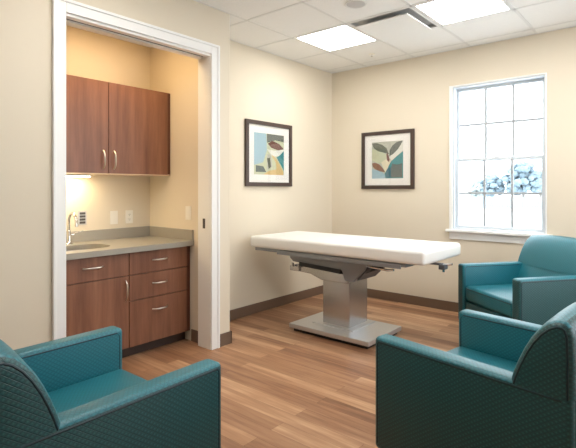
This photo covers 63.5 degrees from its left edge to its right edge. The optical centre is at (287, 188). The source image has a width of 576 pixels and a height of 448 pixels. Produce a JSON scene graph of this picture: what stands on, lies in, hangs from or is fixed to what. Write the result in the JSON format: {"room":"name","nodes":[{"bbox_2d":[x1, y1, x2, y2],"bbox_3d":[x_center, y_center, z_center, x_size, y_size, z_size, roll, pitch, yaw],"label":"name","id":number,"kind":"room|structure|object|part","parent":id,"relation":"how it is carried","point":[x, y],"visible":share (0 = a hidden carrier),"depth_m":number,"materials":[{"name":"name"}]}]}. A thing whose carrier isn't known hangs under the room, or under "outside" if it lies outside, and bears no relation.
{"room":"examination room","nodes":[
{"label":"examination room","id":0,"kind":"room"},
{"bbox_2d":[0,0,210,349],"bbox_3d":[-2.072,-0.082,2.104,0.142,2.740,4.340,0,0,40],"label":"wall","id":1,"kind":"structure","parent":0,"point":[25,25],"depth_m":2.69,"materials":[{"name":"beige paint"}]},
{"bbox_2d":[52,0,219,349],"bbox_3d":[-1.038,0.068,3.316,0.178,2.441,1.307,0,0,40],"label":"door frame","id":2,"kind":"structure","parent":1,"relation":"attached to","point":[69,12],"depth_m":3.46,"materials":[{"name":"white painted wood"}]},
{"bbox_2d":[66,25,149,230],"bbox_3d":[-1.768,-0.082,3.851,0.120,2.740,1.360,0,0,40],"label":"wall","id":3,"kind":"structure","parent":0,"point":[90,55],"depth_m":4.00,"materials":[{"name":"beige paint"}]},
{"bbox_2d":[78,211,86,224],"bbox_3d":[-1.695,0.243,3.835,0.010,0.116,0.072,0,0,40],"label":"control plate","id":4,"kind":"object","parent":3,"relation":"attached to","point":[82,215],"visible":0.99,"depth_m":3.83,"materials":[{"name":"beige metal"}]},
{"bbox_2d":[110,211,117,223],"bbox_3d":[-1.516,0.253,4.050,0.007,0.116,0.072,0,0,40],"label":"blank plate","id":5,"kind":"object","parent":3,"relation":"attached to","point":[113,214],"visible":1,"depth_m":4.05,"materials":[{"name":"white plastic"}]},
{"bbox_2d":[66,74,169,175],"bbox_3d":[-1.546,-0.477,3.742,0.356,0.730,1.232,0,0,40],"label":"upper cabinet","id":6,"kind":"object","parent":3,"relation":"attached to","point":[113,129],"visible":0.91,"depth_m":3.71,"materials":[{"name":"brown wood"}]},
{"bbox_2d":[66,174,91,176],"bbox_3d":[-1.750,-0.102,3.600,0.070,0.020,0.440,0,0,40],"label":"light","id":7,"kind":"object","parent":6,"relation":"attached to","point":[67,175],"visible":0.38,"depth_m":3.66,"materials":[{"name":"white"}]},
{"bbox_3d":[-1.634,-0.481,3.435,0.019,0.722,0.644,0,0,40],"label":"door","id":8,"kind":"part","parent":6,"relation":"part of","materials":[{"name":"brown wood"}]},
{"bbox_3d":[-1.434,-0.227,3.629,0.041,0.154,0.015,0,0,40],"label":"handle","id":9,"kind":"part","parent":6,"relation":"part of","materials":[{"name":"silver metal"}]},
{"bbox_3d":[-1.376,-0.227,3.699,0.041,0.154,0.015,0,0,40],"label":"handle","id":10,"kind":"part","parent":6,"relation":"part of","materials":[{"name":"silver metal"}]},
{"bbox_3d":[-1.561,-0.116,3.754,0.317,0.008,1.231,0,0,40],"label":"panel","id":11,"kind":"part","parent":6,"relation":"part of","materials":[{"name":"beige wood"}]},
{"bbox_3d":[-1.245,-0.481,3.895,0.019,0.722,0.553,0,0,40],"label":"door","id":12,"kind":"part","parent":6,"relation":"part of","materials":[{"name":"brown wood"}]},
{"bbox_2d":[125,210,132,222],"bbox_3d":[-1.420,0.253,4.162,0.008,0.116,0.072,0,0,40],"label":"wall outlet","id":13,"kind":"object","parent":3,"relation":"attached to","point":[128,213],"visible":1,"depth_m":4.16,"materials":[{"name":"white plastic"}]},
{"bbox_2d":[71,226,193,242],"bbox_3d":[-1.438,0.393,3.650,0.641,0.090,1.238,0,0,40],"label":"backsplash","id":14,"kind":"structure","parent":3,"relation":"attached to","point":[115,233],"depth_m":4.04,"materials":[{"name":"grey laminate"}]},
{"bbox_2d":[66,24,150,47],"bbox_3d":[-1.392,-1.337,3.611,0.764,0.050,1.240,0,0,40],"label":"ceiling","id":15,"kind":"structure","parent":0,"point":[66,24],"depth_m":3.99,"materials":[{"name":"white tile"}]},
{"bbox_2d":[150,7,229,339],"bbox_3d":[-0.941,-0.082,4.127,1.026,2.740,0.210,0,0,40],"label":"wall pier","id":16,"kind":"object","parent":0,"point":[175,74],"visible":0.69,"depth_m":3.95,"materials":[{"name":"beige paint"}]},
{"bbox_2d":[185,206,190,219],"bbox_3d":[-0.850,0.208,3.959,0.072,0.116,0.008,0,0,40],"label":"light switch","id":17,"kind":"object","parent":16,"relation":"attached to","point":[187,208],"visible":1,"depth_m":3.95,"materials":[{"name":"white plastic"}]},
{"bbox_2d":[191,329,197,342],"bbox_3d":[-0.760,1.238,3.882,0.148,0.100,0.010,0,0,40],"label":"baseboard","id":18,"kind":"structure","parent":16,"relation":"attached to","point":[194,334],"depth_m":3.90,"materials":[{"name":"brown rubber"}]},
{"bbox_2d":[220,331,231,346],"bbox_3d":[-0.703,1.238,3.982,0.494,0.100,0.144,0,0,40],"label":"baseboard","id":19,"kind":"object","parent":16,"relation":"attached to","point":[225,338],"visible":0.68,"depth_m":3.82,"materials":[{"name":"brown rubber"}]},
{"bbox_2d":[230,40,331,309],"bbox_3d":[-0.198,-0.082,5.071,0.120,2.740,2.191,0,0,40],"label":"wall","id":20,"kind":"structure","parent":0,"point":[264,86],"depth_m":5.05,"materials":[{"name":"beige paint"}]},
{"bbox_2d":[245,118,291,185],"bbox_3d":[-0.195,-0.364,4.959,0.027,0.682,0.725,0,0,40],"label":"framed print","id":21,"kind":"object","parent":20,"relation":"attached to","point":[268,145],"visible":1,"depth_m":4.94,"materials":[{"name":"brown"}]},
{"bbox_2d":[230,285,322,320],"bbox_3d":[-0.148,1.238,5.029,0.010,0.100,2.191,0,0,40],"label":"baseboard","id":22,"kind":"structure","parent":20,"relation":"attached to","point":[240,312],"depth_m":5.01,"materials":[{"name":"brown rubber"}]},
{"bbox_2d":[122,294,458,447],"bbox_3d":[-0.054,1.338,1.971,5.226,0.100,7.041,0,0,40],"label":"floor","id":23,"kind":"structure","parent":0,"point":[282,386],"depth_m":3.25,"materials":[{"name":"brown wood"}]},
{"bbox_2d":[66,253,128,357],"bbox_3d":[-1.623,0.884,3.432,0.638,0.808,0.659,0,0,40],"label":"base cabinet","id":24,"kind":"object","parent":23,"relation":"on","point":[97,288],"visible":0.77,"depth_m":3.32,"materials":[{"name":"brown wood"}]},
{"bbox_3d":[-1.366,0.560,3.275,0.041,0.015,0.154,0,0,40],"label":"handle","id":25,"kind":"part","parent":24,"relation":"part of","materials":[{"name":"silver metal"}]},
{"bbox_3d":[-1.416,0.571,3.258,0.019,0.166,0.653,0,0,40],"label":"drawer","id":26,"kind":"part","parent":24,"relation":"part of","materials":[{"name":"brown wood"}]},
{"bbox_3d":[-1.203,0.763,3.467,0.041,0.158,0.015,0,0,40],"label":"handle","id":27,"kind":"part","parent":24,"relation":"part of","materials":[{"name":"silver metal"}]},
{"bbox_2d":[0,326,220,447],"bbox_3d":[-0.788,0.843,1.675,0.763,0.891,0.793,0,0,39],"label":"armchair","id":28,"kind":"object","parent":23,"relation":"on","point":[74,391],"visible":1,"depth_m":1.55,"materials":[{"name":"teal leather"}]},
{"bbox_3d":[-0.939,0.693,1.489,0.760,0.591,0.312,0,0,39],"label":"backrest","id":29,"kind":"part","parent":28,"relation":"part of","materials":[{"name":"teal leather"}]},
{"bbox_3d":[-1.048,0.893,1.889,0.085,0.490,0.790,0,0,39],"label":"arm","id":30,"kind":"part","parent":28,"relation":"part of","materials":[{"name":"teal leather"}]},
{"bbox_2d":[48,369,147,413],"bbox_3d":[-0.705,0.888,1.776,0.584,0.130,0.508,0,0,39],"label":"seat cushion","id":31,"kind":"object","parent":28,"relation":"on","point":[73,392],"depth_m":1.93,"materials":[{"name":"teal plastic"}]},
{"bbox_3d":[-0.525,0.893,1.462,0.085,0.490,0.790,0,0,39],"label":"arm","id":32,"kind":"part","parent":28,"relation":"part of","materials":[{"name":"teal leather"}]},
{"bbox_2d":[124,246,189,356],"bbox_3d":[-1.226,0.884,3.903,0.638,0.808,0.569,0,0,40],"label":"base cabinet","id":33,"kind":"object","parent":23,"relation":"on","point":[159,280],"visible":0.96,"depth_m":3.70,"materials":[{"name":"brown wood"}]},
{"bbox_2d":[66,226,193,259],"bbox_3d":[-1.437,0.413,3.649,0.645,0.131,1.238,0,0,40],"label":"countertop","id":34,"kind":"structure","parent":33,"relation":"on","point":[101,242],"depth_m":3.84,"materials":[{"name":"grey laminate"}]},
{"bbox_2d":[66,212,83,244],"bbox_3d":[-1.680,0.310,3.621,0.129,0.255,0.154,0,0,-7],"label":"faucet","id":35,"kind":"object","parent":34,"relation":"on","point":[69,234],"visible":0.94,"depth_m":3.63,"materials":[{"name":"silver metal"}]},
{"bbox_3d":[-1.669,0.260,3.603,0.149,0.155,0.024,0,0,40],"label":"spout","id":36,"kind":"part","parent":35,"relation":"part of","materials":[{"name":"silver metal"}]},
{"bbox_3d":[-1.029,1.028,3.716,0.019,0.345,0.533,0,0,40],"label":"drawer","id":37,"kind":"part","parent":33,"relation":"part of","materials":[{"name":"brown wood"}]},
{"bbox_3d":[-1.029,0.754,3.716,0.019,0.191,0.533,0,0,40],"label":"drawer","id":38,"kind":"part","parent":33,"relation":"part of","materials":[{"name":"brown wood"}]},
{"bbox_3d":[-1.029,0.571,3.716,0.019,0.166,0.533,0,0,40],"label":"drawer","id":39,"kind":"part","parent":33,"relation":"part of","materials":[{"name":"brown wood"}]},
{"bbox_3d":[-1.009,0.948,3.697,0.041,0.015,0.144,0,0,40],"label":"handle","id":40,"kind":"part","parent":33,"relation":"part of","materials":[{"name":"silver metal"}]},
{"bbox_2d":[251,231,460,348],"bbox_3d":[0.585,0.875,4.227,1.906,0.825,0.763,0,0,40],"label":"exam table","id":41,"kind":"object","parent":23,"relation":"on","point":[344,263],"visible":0.99,"depth_m":4.06,"materials":[{"name":"white leather"}]},
{"bbox_3d":[0.508,0.585,4.300,1.595,0.032,0.685,0,0,40],"label":"bed frame","id":42,"kind":"part","parent":41,"relation":"part of","materials":[{"name":"grey metal"}]},
{"bbox_3d":[0.384,0.595,3.952,1.255,0.040,0.030,0,0,40],"label":"rail","id":43,"kind":"part","parent":41,"relation":"part of","materials":[{"name":"grey metal"}]},
{"bbox_3d":[0.507,1.234,4.167,0.825,0.048,0.570,0,0,40],"label":"plate","id":44,"kind":"part","parent":41,"relation":"part of","materials":[{"name":"silver metal"}]},
{"bbox_3d":[0.550,0.517,4.265,1.805,0.108,0.745,0,0,40],"label":"mattress","id":45,"kind":"part","parent":41,"relation":"part of","materials":[{"name":"white leather"}]},
{"bbox_2d":[376,302,575,447],"bbox_3d":[0.922,0.843,1.978,0.763,0.891,0.793,0,0,-39],"label":"armchair","id":46,"kind":"object","parent":23,"relation":"on","point":[508,382],"visible":1,"depth_m":1.73,"materials":[{"name":"teal leather"}]},
{"bbox_2d":[447,347,516,371],"bbox_3d":[0.839,0.888,2.079,0.584,0.130,0.508,0,0,-39],"label":"seat cushion","id":47,"kind":"object","parent":46,"relation":"on","point":[485,355],"depth_m":2.28,"materials":[{"name":"teal leather"}]},
{"bbox_3d":[1.183,0.893,2.192,0.085,0.490,0.790,0,0,-39],"label":"arm","id":48,"kind":"part","parent":46,"relation":"part of","materials":[{"name":"teal leather"}]},
{"bbox_3d":[1.073,0.693,1.792,0.760,0.591,0.312,0,0,-39],"label":"backrest","id":49,"kind":"part","parent":46,"relation":"part of","materials":[{"name":"teal plastic"}]},
{"bbox_3d":[1.162,0.894,1.683,0.720,0.477,0.033,0,0,-39],"label":"panel","id":50,"kind":"part","parent":46,"relation":"part of","materials":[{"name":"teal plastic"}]},
{"bbox_2d":[458,235,575,324],"bbox_3d":[1.941,0.843,3.753,0.793,0.891,0.763,0,0,-13],"label":"armchair","id":51,"kind":"object","parent":23,"relation":"on","point":[536,287],"visible":0.8,"depth_m":3.72,"materials":[{"name":"teal leather"}]},
{"bbox_2d":[466,284,511,317],"bbox_3d":[1.813,0.888,3.724,0.508,0.130,0.584,0,0,-13],"label":"seat cushion","id":52,"kind":"object","parent":51,"relation":"on","point":[495,299],"depth_m":3.70,"materials":[{"name":"teal leather"}]},
{"bbox_3d":[1.597,1.043,3.674,0.052,0.170,0.584,0,0,-13],"label":"rail","id":53,"kind":"part","parent":51,"relation":"part of","materials":[{"name":"teal leather"}]},
{"bbox_3d":[1.864,0.893,4.082,0.790,0.490,0.085,0,0,-13],"label":"arm","id":54,"kind":"part","parent":51,"relation":"part of","materials":[{"name":"teal leather"}]},
{"bbox_3d":[2.015,0.893,3.424,0.790,0.490,0.085,0,0,-13],"label":"arm","id":55,"kind":"part","parent":51,"relation":"part of","materials":[{"name":"teal leather"}]},
{"bbox_3d":[2.174,0.693,3.807,0.312,0.591,0.760,0,0,-13],"label":"backrest","id":56,"kind":"part","parent":51,"relation":"part of","materials":[{"name":"teal leather"}]},
{"bbox_2d":[193,0,575,73],"bbox_3d":[0.104,-1.460,1.838,4.514,0.023,6.741,0,0,40],"label":"ceiling","id":57,"kind":"structure","parent":0,"point":[270,26],"depth_m":4.17,"materials":[{"name":"white tile"}]},
{"bbox_2d":[295,24,377,51],"bbox_3d":[0.472,-1.470,4.517,0.584,0.044,0.584,0,0,40],"label":"ceiling light","id":58,"kind":"object","parent":57,"relation":"attached to","point":[343,36],"visible":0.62,"depth_m":4.51,"materials":[{"name":"white plastic"}]},
{"bbox_2d":[344,0,366,8],"bbox_3d":[0.531,-1.446,3.649,0.176,0.009,0.176,0,0,40],"label":"ceiling speaker","id":59,"kind":"object","parent":57,"relation":"attached to","point":[353,4],"visible":1,"depth_m":3.65,"materials":[{"name":"white"}]},
{"bbox_2d":[346,1,364,7],"bbox_3d":[0.531,-1.446,3.649,0.144,0.009,0.144,0,0,40],"label":"grille","id":60,"kind":"object","parent":59,"relation":"attached to","point":[349,4],"depth_m":3.65,"materials":[{"name":"grey"}]},
{"bbox_2d":[349,7,438,40],"bbox_3d":[0.938,-1.455,4.123,0.584,0.074,0.584,0,0,40],"label":"ceiling vent","id":61,"kind":"object","parent":57,"relation":"in","point":[406,21],"visible":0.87,"depth_m":4.07,"materials":[{"name":"grey metal"}]},
{"bbox_2d":[413,0,511,25],"bbox_3d":[1.404,-1.470,3.730,0.584,0.044,0.584,0,0,40],"label":"ceiling light","id":62,"kind":"object","parent":57,"relation":"attached to","point":[443,12],"visible":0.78,"depth_m":3.78,"materials":[{"name":"white plastic"}]},
{"bbox_2d":[332,27,575,302],"bbox_3d":[2.324,-0.082,4.465,4.754,2.740,0.140,0,0,40],"label":"wall","id":63,"kind":"structure","parent":0,"point":[411,93],"depth_m":5.03,"materials":[{"name":"beige paint"}]},
{"bbox_2d":[361,128,414,188],"bbox_3d":[1.140,-0.329,5.356,0.668,0.668,0.027,0,0,40],"label":"framed print","id":64,"kind":"object","parent":63,"relation":"attached to","point":[387,157],"visible":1,"depth_m":5.34,"materials":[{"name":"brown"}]},
{"bbox_2d":[367,288,457,311],"bbox_3d":[2.280,1.238,4.405,4.504,0.100,0.010,0,0,40],"label":"baseboard","id":65,"kind":"structure","parent":63,"relation":"attached to","point":[385,295],"depth_m":5.15,"materials":[{"name":"brown wood"}]},
{"bbox_2d":[445,72,548,243],"bbox_3d":[2.089,-0.273,4.631,0.992,1.602,0.189,0,0,40],"label":"window","id":66,"kind":"structure","parent":63,"relation":"in","point":[511,234],"depth_m":4.69,"materials":[{"name":"white"}]},
{"bbox_3d":[2.058,0.439,4.595,0.992,0.028,0.095,0,0,40],"label":"sill","id":67,"kind":"part","parent":66,"relation":"part of","materials":[{"name":"white"}]},
{"bbox_3d":[2.100,0.049,4.645,0.840,0.725,0.035,0,0,40],"label":"sash","id":68,"kind":"part","parent":66,"relation":"part of","materials":[{"name":"white plastic"}]},
{"bbox_3d":[2.126,-0.664,4.676,0.840,0.768,0.035,0,0,40],"label":"sash","id":69,"kind":"part","parent":66,"relation":"part of","materials":[{"name":"glass"}]},
{"label":"outside","id":70,"kind":"structure","parent":0,"visible":0},
{"bbox_2d":[459,194,541,228],"bbox_3d":[46.250,1.538,62.475,130.000,0.100,144.859,0,0,40],"label":"ground","id":71,"kind":"structure","parent":70,"point":[523,218],"depth_m":24.71,"materials":[{"name":"white snow"}]},
{"bbox_2d":[467,181,482,197],"bbox_3d":[17.785,0.408,44.014,1.583,2.214,1.669,0,0,40],"label":"tree","id":72,"kind":"object","parent":71,"relation":"on","point":[473,187],"visible":0.6,"depth_m":43.67,"materials":[{"name":"grey plant"}]},
{"bbox_2d":[477,174,505,204],"bbox_3d":[17.466,0.111,39.970,2.306,2.807,2.332,0,0,40],"label":"tree","id":73,"kind":"object","parent":71,"relation":"on","point":[495,183],"visible":0.81,"depth_m":39.43,"materials":[{"name":"grey plant"}]},
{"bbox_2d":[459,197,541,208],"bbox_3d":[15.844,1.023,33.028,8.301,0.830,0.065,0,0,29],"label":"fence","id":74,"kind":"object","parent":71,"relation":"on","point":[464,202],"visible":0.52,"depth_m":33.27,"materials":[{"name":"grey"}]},
{"bbox_2d":[501,160,541,196],"bbox_3d":[19.187,-0.385,38.120,2.986,3.800,3.420,0,0,-3],"label":"tree","id":75,"kind":"object","parent":71,"relation":"on","point":[526,178],"visible":0.86,"depth_m":37.23,"materials":[{"name":"grey plant"}]}
]}

